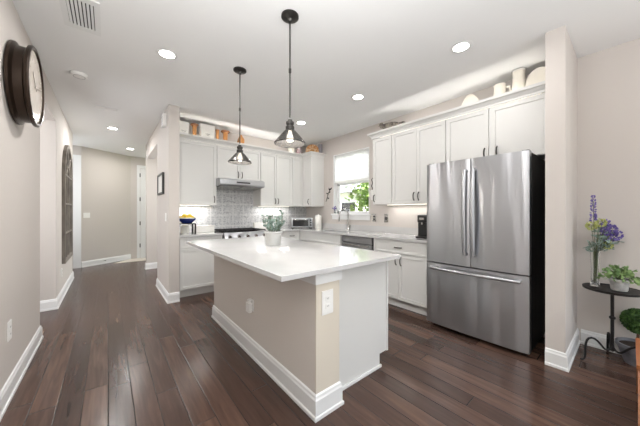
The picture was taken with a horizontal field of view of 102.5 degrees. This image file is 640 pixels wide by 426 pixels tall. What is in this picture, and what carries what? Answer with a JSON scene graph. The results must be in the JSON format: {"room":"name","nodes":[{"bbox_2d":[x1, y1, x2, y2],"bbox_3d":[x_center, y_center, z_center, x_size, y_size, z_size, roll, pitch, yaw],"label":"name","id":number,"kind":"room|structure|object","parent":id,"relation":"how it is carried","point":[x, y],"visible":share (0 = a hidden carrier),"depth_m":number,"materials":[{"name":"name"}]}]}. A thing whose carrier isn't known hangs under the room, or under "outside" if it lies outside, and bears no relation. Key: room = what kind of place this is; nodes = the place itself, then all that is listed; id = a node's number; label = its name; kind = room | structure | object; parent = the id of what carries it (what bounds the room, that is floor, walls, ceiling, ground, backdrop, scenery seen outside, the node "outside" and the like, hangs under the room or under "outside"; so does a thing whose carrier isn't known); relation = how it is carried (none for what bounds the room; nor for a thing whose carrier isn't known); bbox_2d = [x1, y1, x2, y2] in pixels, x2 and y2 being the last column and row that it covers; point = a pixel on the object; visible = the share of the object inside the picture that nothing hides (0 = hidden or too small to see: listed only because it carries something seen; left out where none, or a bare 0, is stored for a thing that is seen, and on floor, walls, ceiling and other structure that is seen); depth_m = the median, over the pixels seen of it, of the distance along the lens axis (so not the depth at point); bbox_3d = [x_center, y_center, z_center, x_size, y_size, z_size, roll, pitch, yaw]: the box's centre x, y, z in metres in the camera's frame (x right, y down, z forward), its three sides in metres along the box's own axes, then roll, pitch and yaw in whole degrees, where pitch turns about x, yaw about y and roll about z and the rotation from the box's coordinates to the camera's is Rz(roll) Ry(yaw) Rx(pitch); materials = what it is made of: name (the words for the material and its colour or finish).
{"room":"kitchen","nodes":[
{"label":"kitchen","id":0,"kind":"room"},
{"bbox_2d":[0,0,72,390],"bbox_3d":[-1.326,-0.115,0.689,0.130,2.740,10.750,0,0,-40],"label":"wall","id":1,"kind":"structure","parent":0,"point":[19,144],"depth_m":2.07,"materials":[{"name":"grey paint"}]},
{"bbox_2d":[7,319,11,341],"bbox_3d":[-2.109,0.805,1.748,0.009,0.130,0.080,0,0,-40],"label":"outlet","id":2,"kind":"object","parent":1,"relation":"attached to","point":[9,324],"visible":1,"depth_m":1.74,"materials":[{"name":"white plastic"}]},
{"bbox_2d":[0,325,43,420],"bbox_3d":[-0.361,1.188,-0.465,0.152,0.135,7.742,0,0,-40],"label":"baseboard","id":3,"kind":"structure","parent":1,"relation":"attached to","point":[7,392],"depth_m":1.88,"materials":[{"name":"white paint"}]},
{"bbox_2d":[3,40,44,127],"bbox_3d":[-2.158,-0.925,1.889,0.112,0.572,0.572,0,0,-40],"label":"wall clock","id":4,"kind":"object","parent":1,"relation":"attached to","point":[23,81],"visible":1,"depth_m":1.74,"materials":[{"name":"brown metal"}]},
{"bbox_2d":[40,271,73,311],"bbox_3d":[-4.618,1.188,3.639,1.502,0.135,2.054,0,0,-40],"label":"baseboard","id":5,"kind":"structure","parent":1,"relation":"attached to","point":[52,304],"depth_m":3.33,"materials":[{"name":"white paint"}]},
{"bbox_2d":[62,145,72,263],"bbox_3d":[-4.050,-0.155,4.127,0.040,1.820,1.000,0,0,-40],"label":"arched mirror","id":6,"kind":"object","parent":1,"relation":"attached to","point":[67,169],"visible":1,"depth_m":4.01,"materials":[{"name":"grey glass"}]},
{"bbox_2d":[40,126,40,300],"bbox_3d":[-4.156,-0.115,2.801,1.550,2.740,0.130,0,0,-40],"label":"wall","id":7,"kind":"structure","parent":0,"point":[40,126],"depth_m":3.24,"materials":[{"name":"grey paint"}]},
{"bbox_2d":[73,145,80,154],"bbox_3d":[-6.095,-0.115,5.298,1.735,2.740,0.130,0,0,-40],"label":"wall","id":8,"kind":"structure","parent":0,"point":[76,149],"depth_m":5.75,"materials":[{"name":"grey paint"}]},
{"bbox_2d":[73,155,80,268],"bbox_3d":[-5.815,-0.010,5.428,1.132,2.530,0.025,0,0,-40],"label":"trim","id":9,"kind":"structure","parent":8,"relation":"attached to","point":[76,158],"depth_m":5.73,"materials":[{"name":"white paint"}]},
{"bbox_2d":[81,146,130,261],"bbox_3d":[-5.281,-0.115,6.335,0.126,2.740,1.287,0,0,18],"label":"wall","id":10,"kind":"structure","parent":0,"point":[105,176],"depth_m":6.27,"materials":[{"name":"grey paint"}]},
{"bbox_2d":[83,213,89,217],"bbox_3d":[-5.349,0.075,5.893,0.010,0.118,0.130,0,0,18],"label":"light switch","id":11,"kind":"object","parent":10,"relation":"attached to","point":[85,215],"visible":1,"depth_m":5.88,"materials":[{"name":"white plastic"}]},
{"bbox_2d":[81,254,130,267],"bbox_3d":[-5.207,1.188,6.322,0.022,0.135,1.103,0,0,18],"label":"baseboard","id":12,"kind":"structure","parent":10,"relation":"attached to","point":[128,256],"depth_m":6.24,"materials":[{"name":"white paint"}]},
{"bbox_2d":[131,156,145,258],"bbox_3d":[-4.422,-0.115,7.455,1.740,2.740,0.130,0,0,-40],"label":"wall","id":13,"kind":"structure","parent":0,"point":[135,161],"depth_m":6.91,"materials":[{"name":"grey paint"}]},
{"bbox_2d":[137,165,145,257],"bbox_3d":[-4.588,-0.005,7.217,0.900,2.520,0.025,0,0,-40],"label":"trim","id":14,"kind":"structure","parent":13,"relation":"attached to","point":[138,166],"depth_m":6.94,"materials":[{"name":"white paint"}]},
{"bbox_2d":[140,169,145,257],"bbox_3d":[-4.577,0.035,7.216,0.804,2.420,0.042,0,0,-40],"label":"door","id":15,"kind":"structure","parent":13,"relation":"in","point":[142,171],"depth_m":7.00,"materials":[{"name":"white paint"}]},
{"bbox_2d":[146,104,178,292],"bbox_3d":[-2.378,-0.115,5.122,1.555,2.740,2.830,0,0,-40],"label":"wall","id":16,"kind":"structure","parent":0,"point":[162,148],"depth_m":3.81,"materials":[{"name":"grey paint"}]},
{"bbox_2d":[145,262,156,269],"bbox_3d":[-3.316,1.188,6.084,1.377,0.135,0.152,0,0,-40],"label":"baseboard","id":17,"kind":"structure","parent":16,"relation":"attached to","point":[153,265],"depth_m":5.67,"materials":[{"name":"white paint"}]},
{"bbox_2d":[157,172,163,194],"bbox_3d":[-2.478,-0.430,3.997,0.030,0.320,0.500,0,0,-40],"label":"picture frame","id":18,"kind":"object","parent":16,"relation":"attached to","point":[160,178],"visible":1,"depth_m":3.99,"materials":[{"name":"black"}]},
{"bbox_2d":[158,175,161,192],"bbox_3d":[-2.474,-0.430,4.000,0.017,0.260,0.440,0,0,-40],"label":"print","id":19,"kind":"object","parent":18,"relation":"attached to","point":[159,176],"depth_m":3.99,"materials":[{"name":"white"}]},
{"bbox_2d":[161,113,165,127],"bbox_3d":[-2.262,-1.320,3.721,0.046,0.180,0.140,0,0,-40],"label":"door chime","id":20,"kind":"object","parent":16,"relation":"attached to","point":[163,117],"visible":1,"depth_m":3.67,"materials":[{"name":"white plastic"}]},
{"bbox_2d":[156,278,179,303],"bbox_3d":[-2.380,1.188,3.986,0.152,0.135,1.124,0,0,-40],"label":"baseboard","id":21,"kind":"structure","parent":16,"relation":"attached to","point":[174,297],"depth_m":3.60,"materials":[{"name":"white paint"}]},
{"bbox_2d":[179,124,305,231],"bbox_3d":[-1.410,-0.115,5.070,2.725,2.740,0.142,0,0,-40],"label":"wall","id":22,"kind":"structure","parent":0,"point":[233,209],"depth_m":4.86,"materials":[{"name":"grey tile"}]},
{"bbox_2d":[179,139,216,204],"bbox_3d":[-2.064,-0.623,4.219,0.628,1.015,0.363,0,0,-40],"label":"upper cabinet","id":23,"kind":"object","parent":22,"relation":"attached to","point":[197,160],"visible":0.8,"depth_m":4.12,"materials":[{"name":"white paint"}]},
{"bbox_2d":[179,121,188,132],"bbox_3d":[-2.169,-1.276,4.069,0.150,0.290,0.103,0,0,-40],"label":"planter box","id":24,"kind":"object","parent":23,"relation":"on","point":[183,126],"visible":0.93,"depth_m":4.03,"materials":[{"name":"white ceramic"}]},
{"bbox_2d":[190,123,198,134],"bbox_3d":[-2.044,-1.288,4.186,0.124,0.314,0.124,0,0,-40],"label":"wooden pedestal","id":25,"kind":"object","parent":23,"relation":"on","point":[194,125],"visible":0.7,"depth_m":4.16,"materials":[{"name":"brown wood"}]},
{"bbox_2d":[198,123,214,137],"bbox_3d":[-1.900,-1.286,4.305,0.230,0.310,0.156,0,0,-40],"label":"planter box","id":26,"kind":"object","parent":23,"relation":"on","point":[205,130],"visible":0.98,"depth_m":4.24,"materials":[{"name":"white ceramic"}]},
{"bbox_2d":[217,145,259,180],"bbox_3d":[-1.513,-0.845,4.673,0.796,0.570,0.363,0,0,-40],"label":"upper cabinet","id":27,"kind":"object","parent":22,"relation":"attached to","point":[225,169],"visible":0.74,"depth_m":4.52,"materials":[{"name":"white paint"}]},
{"bbox_2d":[216,129,218,138],"bbox_3d":[-1.763,-1.273,4.418,0.062,0.285,0.062,0,0,-40],"label":"wooden pedestal","id":28,"kind":"object","parent":27,"relation":"on","point":[217,130],"visible":0.6,"depth_m":4.40,"materials":[{"name":"brown wood"}]},
{"bbox_2d":[221,130,229,140],"bbox_3d":[-1.658,-1.280,4.504,0.156,0.299,0.156,0,0,-40],"label":"wooden pedestal","id":29,"kind":"object","parent":27,"relation":"on","point":[225,132],"visible":0.77,"depth_m":4.47,"materials":[{"name":"brown wood"}]},
{"bbox_2d":[216,178,264,190],"bbox_3d":[-1.469,-0.479,4.588,0.790,0.158,0.526,0,0,-40],"label":"range hood","id":30,"kind":"object","parent":27,"relation":"attached to","point":[221,183],"visible":0.89,"depth_m":4.42,"materials":[{"name":"silver metal"}]},
{"bbox_2d":[253,152,291,206],"bbox_3d":[-0.934,-0.623,5.150,0.700,1.015,0.363,0,0,-40],"label":"upper cabinet","id":31,"kind":"object","parent":22,"relation":"attached to","point":[275,170],"visible":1,"depth_m":5.01,"materials":[{"name":"white paint"}]},
{"bbox_2d":[288,157,302,206],"bbox_3d":[-0.569,-0.623,5.473,0.270,1.015,0.330,0,0,-40],"label":"upper cabinet","id":32,"kind":"object","parent":22,"relation":"attached to","point":[297,163],"visible":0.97,"depth_m":5.35,"materials":[{"name":"white paint"}]},
{"bbox_2d":[295,147,301,153],"bbox_3d":[-0.451,-1.275,5.499,0.154,0.289,0.154,0,0,-40],"label":"jar","id":33,"kind":"object","parent":32,"relation":"on","point":[298,150],"visible":0.37,"depth_m":5.45,"materials":[{"name":"pink ceramic"}]},
{"bbox_2d":[0,260,637,425],"bbox_3d":[-0.478,1.305,2.781,7.600,0.100,13.500,0,0,-40],"label":"floor","id":34,"kind":"structure","parent":0,"point":[113,352],"depth_m":1.96,"materials":[{"name":"brown wood"}]},
{"bbox_2d":[116,257,145,262],"bbox_3d":[-4.360,1.252,7.097,2.100,0.006,0.500,0,0,-40],"label":"rug","id":35,"kind":"object","parent":34,"relation":"on","point":[134,259],"depth_m":6.62,"materials":[{"name":"beige fabric"}]},
{"bbox_2d":[179,235,221,297],"bbox_3d":[-1.968,0.812,4.102,0.626,0.885,0.640,0,0,-40],"label":"base cabinet","id":36,"kind":"object","parent":34,"relation":"on","point":[196,266],"visible":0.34,"depth_m":3.83,"materials":[{"name":"white paint"}]},
{"bbox_2d":[179,232,222,237],"bbox_3d":[-1.972,0.352,4.107,0.628,0.034,0.627,0,0,-40],"label":"countertop","id":37,"kind":"structure","parent":36,"relation":"on","point":[190,234],"depth_m":3.94,"materials":[{"name":"white stone"}]},
{"bbox_2d":[180,225,188,232],"bbox_3d":[-2.180,0.272,4.138,0.126,0.126,0.125,0,0,-40],"label":"canister","id":38,"kind":"object","parent":37,"relation":"on","point":[183,228],"visible":0.97,"depth_m":4.09,"materials":[{"name":"white ceramic"}]},
{"bbox_2d":[179,223,195,233],"bbox_3d":[-2.094,0.256,4.002,0.260,0.158,0.200,0,0,-40],"label":"stand","id":39,"kind":"object","parent":37,"relation":"on","point":[179,223],"visible":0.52,"depth_m":4.00,"materials":[{"name":"black metal"}]},
{"bbox_2d":[179,217,196,222],"bbox_3d":[-2.078,0.131,4.015,0.291,0.090,0.291,0,0,-40],"label":"fruit bowl","id":40,"kind":"object","parent":39,"relation":"on","point":[182,220],"visible":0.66,"depth_m":3.93,"materials":[{"name":"blue ceramic"}]},
{"bbox_2d":[193,225,214,232],"bbox_3d":[-1.954,0.279,4.312,0.310,0.112,0.190,0,0,-40],"label":"storage box","id":41,"kind":"object","parent":37,"relation":"on","point":[199,228],"visible":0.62,"depth_m":4.24,"materials":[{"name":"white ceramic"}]},
{"bbox_2d":[214,228,265,238],"bbox_3d":[-1.407,0.779,4.525,0.760,0.952,0.697,0,0,-40],"label":"gas range","id":42,"kind":"object","parent":34,"relation":"on","point":[231,232],"visible":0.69,"depth_m":4.32,"materials":[{"name":"silver metal"}]},
{"bbox_2d":[214,230,264,233],"bbox_3d":[-1.426,0.340,4.549,0.760,0.020,0.635,0,0,-40],"label":"cooktop","id":43,"kind":"object","parent":42,"relation":"in","point":[220,231],"depth_m":4.31,"materials":[{"name":"black metal"}]},
{"bbox_2d":[281,231,298,239],"bbox_3d":[-0.852,0.812,5.022,0.705,0.885,0.640,0,0,-40],"label":"base cabinet","id":44,"kind":"object","parent":34,"relation":"on","point":[289,234],"visible":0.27,"depth_m":4.91,"materials":[{"name":"white paint"}]},
{"bbox_2d":[186,236,400,422],"bbox_3d":[-0.437,0.795,2.507,1.126,0.920,2.109,0,0,-40],"label":"kitchen island","id":45,"kind":"object","parent":34,"relation":"on","point":[313,357],"visible":0.93,"depth_m":1.90,"materials":[{"name":"grey paint"}]},
{"bbox_2d":[246,299,251,312],"bbox_3d":[-0.622,0.819,2.248,0.030,0.113,0.070,0,0,-40],"label":"electrical outlet","id":46,"kind":"object","parent":45,"relation":"attached to","point":[248,303],"visible":1,"depth_m":2.23,"materials":[{"name":"white plastic"}]},
{"bbox_2d":[261,210,284,245],"bbox_3d":[-0.479,0.157,2.598,0.244,0.356,0.247,0,0,9],"label":"eucalyptus","id":47,"kind":"object","parent":45,"relation":"on","point":[273,235],"visible":1,"depth_m":2.53,"materials":[{"name":"green plant"}]},
{"bbox_2d":[264,230,282,245],"bbox_3d":[-0.471,0.263,2.592,0.186,0.143,0.186,0,0,-40],"label":"pot","id":48,"kind":"object","parent":45,"relation":"on","point":[272,237],"depth_m":2.53,"materials":[{"name":"grey ceramic"}]},
{"bbox_2d":[322,289,332,315],"bbox_3d":[0.048,0.565,1.612,0.092,0.150,0.009,0,0,-40],"label":"outlet","id":49,"kind":"object","parent":45,"relation":"attached to","point":[327,296],"visible":1,"depth_m":1.61,"materials":[{"name":"white plastic"}]},
{"bbox_2d":[299,231,342,245],"bbox_3d":[-0.006,0.812,5.001,0.638,0.885,1.765,0,0,-40],"label":"base cabinet","id":50,"kind":"object","parent":34,"relation":"on","point":[333,239],"visible":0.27,"depth_m":4.53,"materials":[{"name":"white paint"}]},
{"bbox_2d":[266,223,426,242],"bbox_3d":[0.216,0.300,4.203,1.316,0.130,3.262,0,0,-40],"label":"countertop","id":51,"kind":"structure","parent":50,"relation":"on","point":[380,232],"depth_m":4.20,"materials":[{"name":"white stone"}]},
{"bbox_2d":[253,222,267,228],"bbox_3d":[-1.179,0.270,5.117,0.300,0.130,0.064,0,0,-40],"label":"serving tray","id":52,"kind":"object","parent":51,"relation":"on","point":[255,224],"visible":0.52,"depth_m":5.07,"materials":[{"name":"white ceramic"}]},
{"bbox_2d":[291,218,311,228],"bbox_3d":[-0.386,0.227,5.346,0.425,0.215,0.337,0,0,-11],"label":"toaster oven","id":53,"kind":"object","parent":51,"relation":"on","point":[295,222],"visible":0.95,"depth_m":5.21,"materials":[{"name":"silver metal"}]},
{"bbox_2d":[315,214,321,227],"bbox_3d":[-0.036,0.191,5.310,0.140,0.288,0.140,0,0,-40],"label":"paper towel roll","id":54,"kind":"object","parent":51,"relation":"on","point":[318,219],"visible":0.88,"depth_m":5.25,"materials":[{"name":"white paper"}]},
{"bbox_2d":[338,209,350,229],"bbox_3d":[0.448,0.135,4.730,0.234,0.399,0.099,0,0,-5],"label":"kitchen faucet","id":55,"kind":"object","parent":51,"relation":"on","point":[348,226],"visible":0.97,"depth_m":4.74,"materials":[{"name":"silver metal"}]},
{"bbox_2d":[416,215,426,238],"bbox_3d":[1.400,0.185,3.364,0.340,0.300,0.144,0,0,-40],"label":"coffee maker","id":56,"kind":"object","parent":51,"relation":"on","point":[421,219],"visible":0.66,"depth_m":3.29,"materials":[{"name":"black plastic"}]},
{"bbox_2d":[342,235,373,250],"bbox_3d":[0.752,0.802,4.061,0.634,0.865,0.604,0,0,-40],"label":"dishwasher","id":57,"kind":"object","parent":34,"relation":"on","point":[366,243],"visible":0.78,"depth_m":3.84,"materials":[{"name":"silver metal"}]},
{"bbox_2d":[374,238,427,315],"bbox_3d":[1.240,0.812,3.489,0.638,0.885,0.858,0,0,-40],"label":"base cabinet","id":58,"kind":"object","parent":34,"relation":"on","point":[407,275],"visible":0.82,"depth_m":3.24,"materials":[{"name":"white paint"}]},
{"bbox_2d":[427,149,544,354],"bbox_3d":[1.720,0.357,2.723,0.802,1.795,0.910,0,0,-40],"label":"refrigerator","id":59,"kind":"object","parent":34,"relation":"on","point":[486,214],"visible":1,"depth_m":2.43,"materials":[{"name":"silver metal"}]},
{"bbox_2d":[580,283,639,359],"bbox_3d":[2.464,0.945,2.141,0.400,0.618,0.392,0,0,-40],"label":"plant stand","id":60,"kind":"object","parent":34,"relation":"on","point":[604,288],"visible":0.92,"depth_m":2.13,"materials":[{"name":"black metal"}]},
{"bbox_2d":[584,195,625,286],"bbox_3d":[2.442,0.245,2.212,0.346,0.788,0.168,0,0,-16],"label":"flower vase","id":61,"kind":"object","parent":60,"relation":"on","point":[604,241],"visible":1,"depth_m":2.21,"materials":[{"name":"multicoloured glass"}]},
{"bbox_2d":[596,264,639,291],"bbox_3d":[2.447,0.535,2.102,0.259,0.208,0.258,0,0,-40],"label":"potted plant","id":62,"kind":"object","parent":60,"relation":"on","point":[617,281],"visible":1,"depth_m":2.07,"materials":[{"name":"green plant"}]},
{"bbox_2d":[615,308,639,366],"bbox_3d":[2.619,1.025,2.113,0.256,0.460,0.256,0,0,-40],"label":"potted topiary","id":63,"kind":"object","parent":34,"relation":"on","point":[630,318],"visible":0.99,"depth_m":2.11,"materials":[{"name":"green plant"}]},
{"bbox_2d":[635,338,639,425],"bbox_3d":[1.960,1.028,1.337,0.985,0.455,0.400,0,0,-40],"label":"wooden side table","id":64,"kind":"object","parent":34,"relation":"on","point":[637,340],"visible":1,"depth_m":1.38,"materials":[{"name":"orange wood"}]},
{"bbox_2d":[12,0,639,157],"bbox_3d":[-0.478,-1.560,2.781,7.600,0.150,13.500,0,0,-40],"label":"ceiling","id":65,"kind":"structure","parent":0,"point":[396,54],"depth_m":2.45,"materials":[{"name":"white paint"}]},
{"bbox_2d":[70,70,87,79],"bbox_3d":[-2.590,-1.467,2.764,0.140,0.036,0.140,0,0,-40],"label":"smoke detector","id":66,"kind":"object","parent":65,"relation":"attached to","point":[77,74],"visible":1,"depth_m":2.73,"materials":[{"name":"white plastic"}]},
{"bbox_2d":[59,0,100,36],"bbox_3d":[-1.789,-1.480,1.927,0.220,0.010,0.440,0,0,-40],"label":"ceiling vent","id":67,"kind":"object","parent":65,"relation":"in","point":[84,15],"visible":1,"depth_m":1.93,"materials":[{"name":"white metal"}]},
{"bbox_2d":[94,104,117,111],"bbox_3d":[-3.043,-1.478,3.660,0.260,0.013,0.090,0,0,-40],"label":"ceiling vent","id":68,"kind":"object","parent":65,"relation":"in","point":[97,106],"visible":1,"depth_m":3.65,"materials":[{"name":"white metal"}]},
{"bbox_2d":[156,48,177,59],"bbox_3d":[-1.438,-1.482,2.416,0.180,0.006,0.180,0,0,-40],"label":"recessed light","id":69,"kind":"object","parent":65,"relation":"in","point":[165,53],"visible":1,"depth_m":2.40,"materials":[{"name":"white paint"}]},
{"bbox_2d":[228,66,251,164],"bbox_3d":[-0.837,-1.000,2.687,0.239,0.971,0.239,0,0,-40],"label":"pendant light","id":70,"kind":"object","parent":65,"relation":"hanging from","point":[239,158],"visible":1,"depth_m":2.68,"materials":[{"name":"grey metal"}]},
{"bbox_2d":[274,9,305,147],"bbox_3d":[-0.227,-1.000,1.947,0.239,0.971,0.239,0,0,-40],"label":"pendant light","id":71,"kind":"object","parent":65,"relation":"hanging from","point":[289,138],"visible":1,"depth_m":1.94,"materials":[{"name":"grey metal"}]},
{"bbox_2d":[296,121,305,124],"bbox_3d":[-0.313,-1.482,4.278,0.180,0.006,0.180,0,0,-40],"label":"recessed light","id":72,"kind":"object","parent":65,"relation":"in","point":[297,122],"visible":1,"depth_m":4.25,"materials":[{"name":"white paint"}]},
{"bbox_2d":[351,94,364,99],"bbox_3d":[0.491,-1.482,3.319,0.180,0.006,0.180,0,0,-40],"label":"recessed light","id":73,"kind":"object","parent":65,"relation":"in","point":[356,96],"visible":1,"depth_m":3.32,"materials":[{"name":"white paint"}]},
{"bbox_2d":[450,40,471,52],"bbox_3d":[1.268,-1.482,2.313,0.180,0.006,0.180,0,0,-40],"label":"recessed light","id":74,"kind":"object","parent":65,"relation":"in","point":[461,46],"visible":1,"depth_m":2.30,"materials":[{"name":"white paint"}]},
{"bbox_2d":[306,38,639,340],"bbox_3d":[2.482,-0.115,2.617,0.160,2.740,8.880,0,0,-40],"label":"wall","id":75,"kind":"structure","parent":0,"point":[608,80],"depth_m":2.37,"materials":[{"name":"grey paint"}]},
{"bbox_2d":[302,156,323,206],"bbox_3d":[-0.258,-0.623,5.525,0.366,1.015,0.635,0,0,-40],"label":"upper cabinet","id":76,"kind":"object","parent":75,"relation":"attached to","point":[313,167],"visible":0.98,"depth_m":5.30,"materials":[{"name":"white paint"}]},
{"bbox_2d":[179,132,325,158],"bbox_3d":[-1.042,-1.169,4.627,2.723,0.085,0.374,0,0,-40],"label":"trim","id":77,"kind":"structure","parent":76,"relation":"attached to","point":[185,136],"depth_m":4.62,"materials":[{"name":"white paint"}]},
{"bbox_2d":[306,144,318,156],"bbox_3d":[-0.162,-1.276,5.377,0.225,0.292,0.183,0,0,-40],"label":"plate","id":78,"kind":"object","parent":76,"relation":"on","point":[312,147],"visible":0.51,"depth_m":5.40,"materials":[{"name":"wicker"}]},
{"bbox_2d":[318,144,321,152],"bbox_3d":[0.007,-1.276,5.412,0.092,0.290,0.092,0,0,-40],"label":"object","id":79,"kind":"object","parent":76,"relation":"on","point":[319,145],"visible":0.57,"depth_m":5.37,"materials":[{"name":"grey paint"}]},
{"bbox_2d":[331,147,370,219],"bbox_3d":[0.604,-0.495,4.852,0.175,1.280,1.000,0,0,-40],"label":"window","id":80,"kind":"structure","parent":75,"relation":"in","point":[353,197],"depth_m":4.91,"materials":[{"name":"white paint"}]},
{"bbox_2d":[334,148,368,183],"bbox_3d":[0.594,-0.847,4.844,0.050,0.553,0.894,0,0,-40],"label":"window shade","id":81,"kind":"object","parent":80,"relation":"attached to","point":[352,166],"visible":0.81,"depth_m":4.81,"materials":[{"name":"white fabric"}]},
{"bbox_2d":[370,178,372,199],"bbox_3d":[0.887,-0.402,4.372,0.071,0.394,0.074,0,0,6],"label":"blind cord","id":82,"kind":"object","parent":75,"relation":"attached to","point":[371,191],"visible":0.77,"depth_m":4.35,"materials":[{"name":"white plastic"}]},
{"bbox_2d":[372,214,375,221],"bbox_3d":[0.922,0.100,4.376,0.009,0.130,0.080,0,0,-40],"label":"outlet","id":83,"kind":"object","parent":75,"relation":"attached to","point":[373,215],"visible":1,"depth_m":4.38,"materials":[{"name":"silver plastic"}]},
{"bbox_2d":[373,134,396,204],"bbox_3d":[1.043,-0.623,3.952,0.363,1.015,0.348,0,0,-40],"label":"upper cabinet","id":84,"kind":"object","parent":75,"relation":"attached to","point":[382,147],"visible":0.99,"depth_m":3.86,"materials":[{"name":"white paint"}]},
{"bbox_2d":[378,121,405,128],"bbox_3d":[1.059,-1.247,3.832,0.425,0.232,0.104,0,0,40],"label":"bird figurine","id":85,"kind":"object","parent":84,"relation":"on","point":[389,124],"visible":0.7,"depth_m":3.81,"materials":[{"name":"brown wood"}]},
{"bbox_2d":[384,214,387,221],"bbox_3d":[1.078,0.105,4.187,0.010,0.130,0.080,0,0,-40],"label":"light switch","id":86,"kind":"object","parent":75,"relation":"attached to","point":[385,215],"visible":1,"depth_m":4.18,"materials":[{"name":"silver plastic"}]},
{"bbox_2d":[392,120,445,203],"bbox_3d":[1.399,-0.623,3.520,0.363,1.015,0.768,0,0,-40],"label":"upper cabinet","id":87,"kind":"object","parent":75,"relation":"attached to","point":[414,149],"visible":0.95,"depth_m":3.44,"materials":[{"name":"white paint"}]},
{"bbox_2d":[446,93,544,161],"bbox_3d":[1.951,-0.838,2.850,0.363,0.585,0.963,0,0,-40],"label":"upper cabinet","id":88,"kind":"object","parent":75,"relation":"attached to","point":[518,125],"visible":0.6,"depth_m":2.70,"materials":[{"name":"white paint"}]},
{"bbox_2d":[367,81,544,139],"bbox_3d":[1.562,-1.169,3.297,0.394,0.085,2.147,0,0,-40],"label":"trim","id":89,"kind":"structure","parent":88,"relation":"attached to","point":[537,88],"depth_m":2.90,"materials":[{"name":"white paint"}]},
{"bbox_2d":[380,93,541,137],"bbox_3d":[1.527,-1.135,3.202,0.020,0.008,1.900,0,0,-40],"label":"led strip","id":90,"kind":"object","parent":88,"relation":"on","point":[540,93],"visible":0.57,"depth_m":2.98,"materials":[{"name":"white plastic"}]},
{"bbox_2d":[461,94,478,105],"bbox_3d":[1.772,-1.263,3.015,0.070,0.268,0.300,0,0,-40],"label":"leaf plate","id":91,"kind":"object","parent":88,"relation":"on","point":[470,98],"visible":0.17,"depth_m":3.04,"materials":[{"name":"beige ceramic"}]},
{"bbox_2d":[493,82,511,105],"bbox_3d":[1.975,-1.260,2.798,0.118,0.260,0.156,0,0,-20],"label":"ceramic pitcher","id":92,"kind":"object","parent":88,"relation":"on","point":[499,88],"visible":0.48,"depth_m":2.77,"materials":[{"name":"beige ceramic"}]},
{"bbox_2d":[512,67,525,89],"bbox_3d":[2.077,-1.308,2.684,0.118,0.354,0.118,0,0,-7],"label":"ceramic pitcher","id":93,"kind":"object","parent":88,"relation":"on","point":[519,79],"visible":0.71,"depth_m":2.64,"materials":[{"name":"beige ceramic"}]},
{"bbox_2d":[525,67,544,92],"bbox_3d":[2.161,-1.282,2.539,0.080,0.303,0.210,0,0,-40],"label":"round plate","id":94,"kind":"object","parent":88,"relation":"on","point":[537,75],"visible":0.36,"depth_m":2.56,"materials":[{"name":"beige ceramic"}]},
{"bbox_2d":[581,329,620,354],"bbox_3d":[3.007,1.188,1.837,0.022,0.135,1.610,0,0,-40],"label":"baseboard","id":95,"kind":"structure","parent":75,"relation":"attached to","point":[585,334],"depth_m":2.38,"materials":[{"name":"white paint"}]},
{"bbox_2d":[545,25,576,352],"bbox_3d":[2.179,-0.115,2.309,0.700,2.740,0.122,0,0,-40],"label":"wall","id":96,"kind":"structure","parent":0,"point":[560,55],"depth_m":2.10,"materials":[{"name":"grey paint"}]},
{"bbox_2d":[545,328,580,371],"bbox_3d":[2.177,1.188,2.294,0.722,0.135,0.144,0,0,-40],"label":"baseboard","id":97,"kind":"structure","parent":96,"relation":"attached to","point":[553,358],"depth_m":2.09,"materials":[{"name":"white paint"}]},
{"bbox_2d":[615,337,635,366],"bbox_3d":[2.619,1.172,2.113,0.256,0.166,0.256,0,0,-40],"label":"pot","id":98,"kind":"object","parent":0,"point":[623,343],"depth_m":2.13,"materials":[{"name":"grey ceramic"}]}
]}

